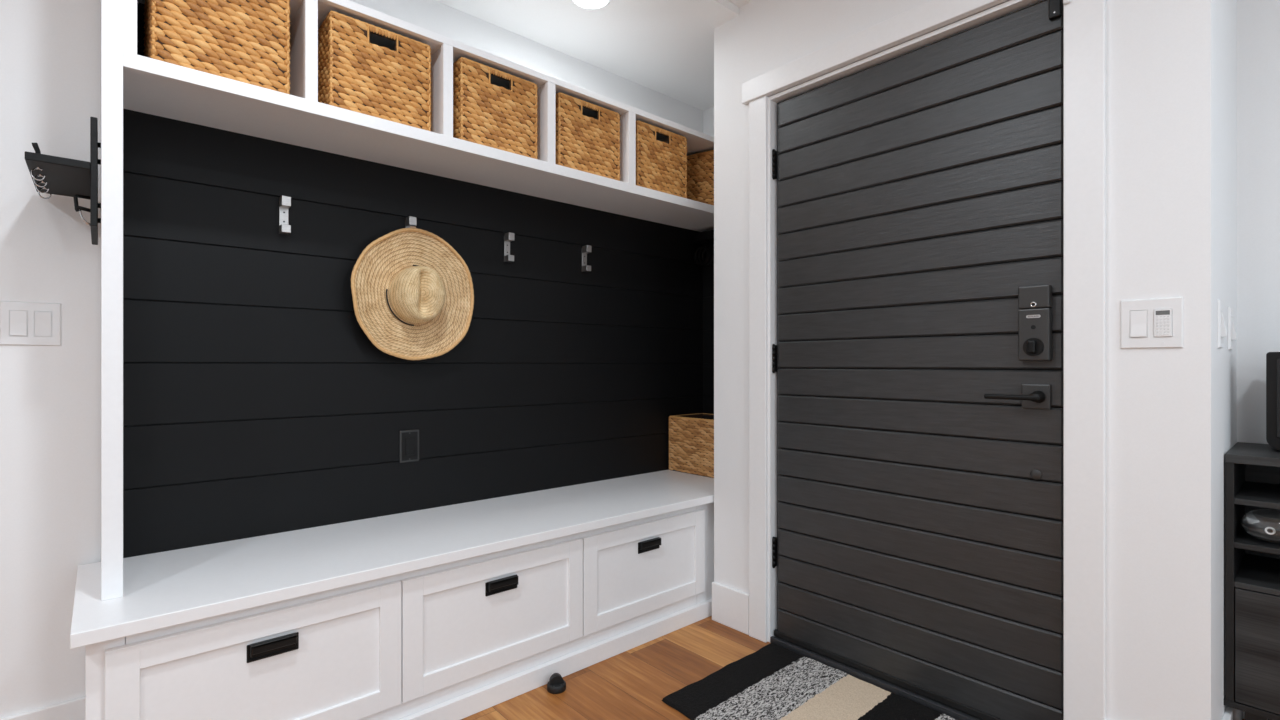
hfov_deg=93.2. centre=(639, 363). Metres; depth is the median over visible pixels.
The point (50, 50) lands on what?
wall
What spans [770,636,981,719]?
threshold
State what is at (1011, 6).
trim
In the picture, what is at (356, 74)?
woven basket
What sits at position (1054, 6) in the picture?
sensor
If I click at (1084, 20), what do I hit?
trim
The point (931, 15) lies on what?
trim
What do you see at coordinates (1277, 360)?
grille
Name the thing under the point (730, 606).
baseboard
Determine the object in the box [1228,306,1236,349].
light switch
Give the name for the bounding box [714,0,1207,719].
wall
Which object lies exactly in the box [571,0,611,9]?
recessed light
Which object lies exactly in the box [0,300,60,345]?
light switch
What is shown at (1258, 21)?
wall
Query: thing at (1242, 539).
shelf
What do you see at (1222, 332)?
light switch
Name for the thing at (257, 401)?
wall
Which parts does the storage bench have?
drawer, panel, pull handle, drawer, panel, pull handle, board, drawer, panel, pull handle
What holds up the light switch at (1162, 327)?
attached to the wall at (1157, 50)
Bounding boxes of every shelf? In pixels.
[25,151,89,196]
[123,69,713,231]
[1234,481,1279,508]
[1234,527,1279,554]
[1234,553,1279,595]
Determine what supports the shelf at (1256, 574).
attached to the tv cabinet
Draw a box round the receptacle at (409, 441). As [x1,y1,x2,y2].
[405,437,413,454]
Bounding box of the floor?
[461,616,1244,719]
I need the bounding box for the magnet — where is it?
[1063,0,1070,4]
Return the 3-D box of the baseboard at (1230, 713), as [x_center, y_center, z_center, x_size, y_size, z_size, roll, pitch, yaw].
[1.570,0.994,1.613,0.651,0.152,0.014,0,0,-42]
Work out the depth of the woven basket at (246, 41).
1.59 m
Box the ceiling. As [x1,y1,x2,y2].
[435,0,751,110]
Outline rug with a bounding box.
[661,643,955,719]
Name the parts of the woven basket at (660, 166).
corner cord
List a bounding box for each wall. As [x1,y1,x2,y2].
[0,0,702,718]
[123,2,713,557]
[703,106,713,136]
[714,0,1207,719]
[1208,0,1236,719]
[1237,0,1279,443]
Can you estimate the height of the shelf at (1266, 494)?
0.014 m
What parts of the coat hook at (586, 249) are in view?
plate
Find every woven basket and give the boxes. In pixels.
[143,0,290,93]
[318,11,430,130]
[453,57,537,158]
[555,92,619,180]
[636,120,686,197]
[668,413,713,477]
[687,150,713,204]
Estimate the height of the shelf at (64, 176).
0.018 m
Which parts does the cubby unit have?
panel, shelf rail, rail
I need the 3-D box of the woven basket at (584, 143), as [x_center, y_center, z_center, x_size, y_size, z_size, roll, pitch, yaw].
[-0.302,-0.886,2.505,0.307,0.290,0.334,0,0,-42]
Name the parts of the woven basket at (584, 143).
corner cord, corner cord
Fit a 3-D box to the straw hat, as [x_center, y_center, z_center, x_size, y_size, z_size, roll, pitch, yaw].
[-0.792,-0.259,2.185,0.459,0.493,0.129,0,0,-42]
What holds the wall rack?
attached to the cubby unit
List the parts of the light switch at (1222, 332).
plate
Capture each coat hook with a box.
[279,195,290,234]
[405,216,416,227]
[504,232,513,261]
[582,245,591,271]
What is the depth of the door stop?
1.98 m
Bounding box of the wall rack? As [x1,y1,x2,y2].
[25,117,100,244]
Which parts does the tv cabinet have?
panel, leg, door, panel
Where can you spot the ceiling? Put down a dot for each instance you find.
(666, 47)
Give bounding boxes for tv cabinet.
[1224,442,1279,719]
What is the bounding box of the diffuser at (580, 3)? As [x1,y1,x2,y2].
[575,0,606,6]
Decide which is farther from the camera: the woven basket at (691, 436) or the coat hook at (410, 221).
the woven basket at (691, 436)
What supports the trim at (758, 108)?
attached to the wall at (1157, 50)
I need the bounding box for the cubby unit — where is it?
[101,0,713,600]
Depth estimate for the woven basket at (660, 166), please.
2.64 m
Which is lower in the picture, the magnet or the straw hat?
the straw hat
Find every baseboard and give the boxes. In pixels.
[0,696,84,719]
[712,582,748,634]
[1222,706,1242,719]
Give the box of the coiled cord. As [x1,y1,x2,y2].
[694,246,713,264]
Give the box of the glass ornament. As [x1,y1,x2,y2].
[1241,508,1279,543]
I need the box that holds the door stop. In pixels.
[547,673,565,693]
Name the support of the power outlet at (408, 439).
attached to the wall at (257, 401)
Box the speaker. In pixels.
[1266,352,1279,449]
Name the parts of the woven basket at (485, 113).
corner cord, corner cord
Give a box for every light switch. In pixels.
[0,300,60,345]
[1120,297,1182,348]
[1217,299,1227,348]
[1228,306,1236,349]
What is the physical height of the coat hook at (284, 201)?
0.118 m
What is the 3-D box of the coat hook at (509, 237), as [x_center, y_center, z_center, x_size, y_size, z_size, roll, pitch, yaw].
[-0.545,-0.485,2.519,0.027,0.118,0.042,0,0,-42]
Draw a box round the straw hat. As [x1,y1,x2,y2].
[351,226,473,359]
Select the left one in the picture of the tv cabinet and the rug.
the rug
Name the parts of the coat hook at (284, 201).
plate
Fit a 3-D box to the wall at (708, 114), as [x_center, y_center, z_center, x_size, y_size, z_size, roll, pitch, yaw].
[0.541,-0.168,3.210,0.090,2.475,0.697,0,0,-42]
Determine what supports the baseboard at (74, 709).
attached to the wall at (50, 50)
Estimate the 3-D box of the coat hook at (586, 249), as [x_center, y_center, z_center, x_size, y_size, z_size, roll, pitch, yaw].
[-0.246,-0.485,2.785,0.027,0.118,0.042,0,0,-42]
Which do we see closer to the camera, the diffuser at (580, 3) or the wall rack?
the wall rack
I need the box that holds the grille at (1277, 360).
[1276,359,1279,437]
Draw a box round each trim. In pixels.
[742,0,1006,104]
[749,96,767,642]
[768,0,1043,641]
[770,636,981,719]
[1064,0,1105,719]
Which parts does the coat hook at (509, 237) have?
plate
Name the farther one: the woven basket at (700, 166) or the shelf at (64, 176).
the woven basket at (700, 166)
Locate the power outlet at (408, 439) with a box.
[399,429,418,462]
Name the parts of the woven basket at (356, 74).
corner cord, corner cord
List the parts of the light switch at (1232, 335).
plate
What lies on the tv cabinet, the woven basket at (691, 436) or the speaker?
the speaker
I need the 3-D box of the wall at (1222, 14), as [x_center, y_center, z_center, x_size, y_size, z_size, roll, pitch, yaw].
[1.572,-0.182,1.697,0.764,2.505,0.110,0,0,-42]
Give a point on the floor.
(632, 684)
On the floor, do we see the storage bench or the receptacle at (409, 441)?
the storage bench
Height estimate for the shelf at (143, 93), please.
0.015 m
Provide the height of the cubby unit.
1.956 m
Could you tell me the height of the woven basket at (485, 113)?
0.290 m
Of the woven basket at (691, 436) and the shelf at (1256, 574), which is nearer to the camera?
the shelf at (1256, 574)
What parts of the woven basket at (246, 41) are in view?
corner cord, corner cord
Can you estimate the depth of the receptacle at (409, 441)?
2.26 m
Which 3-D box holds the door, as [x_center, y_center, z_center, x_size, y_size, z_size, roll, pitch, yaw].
[0.826,0.018,1.981,0.110,2.055,0.951,0,0,-42]
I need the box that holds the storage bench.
[70,470,713,719]
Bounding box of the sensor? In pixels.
[1048,0,1061,19]
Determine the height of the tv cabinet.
0.834 m
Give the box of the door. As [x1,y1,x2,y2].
[772,0,1063,719]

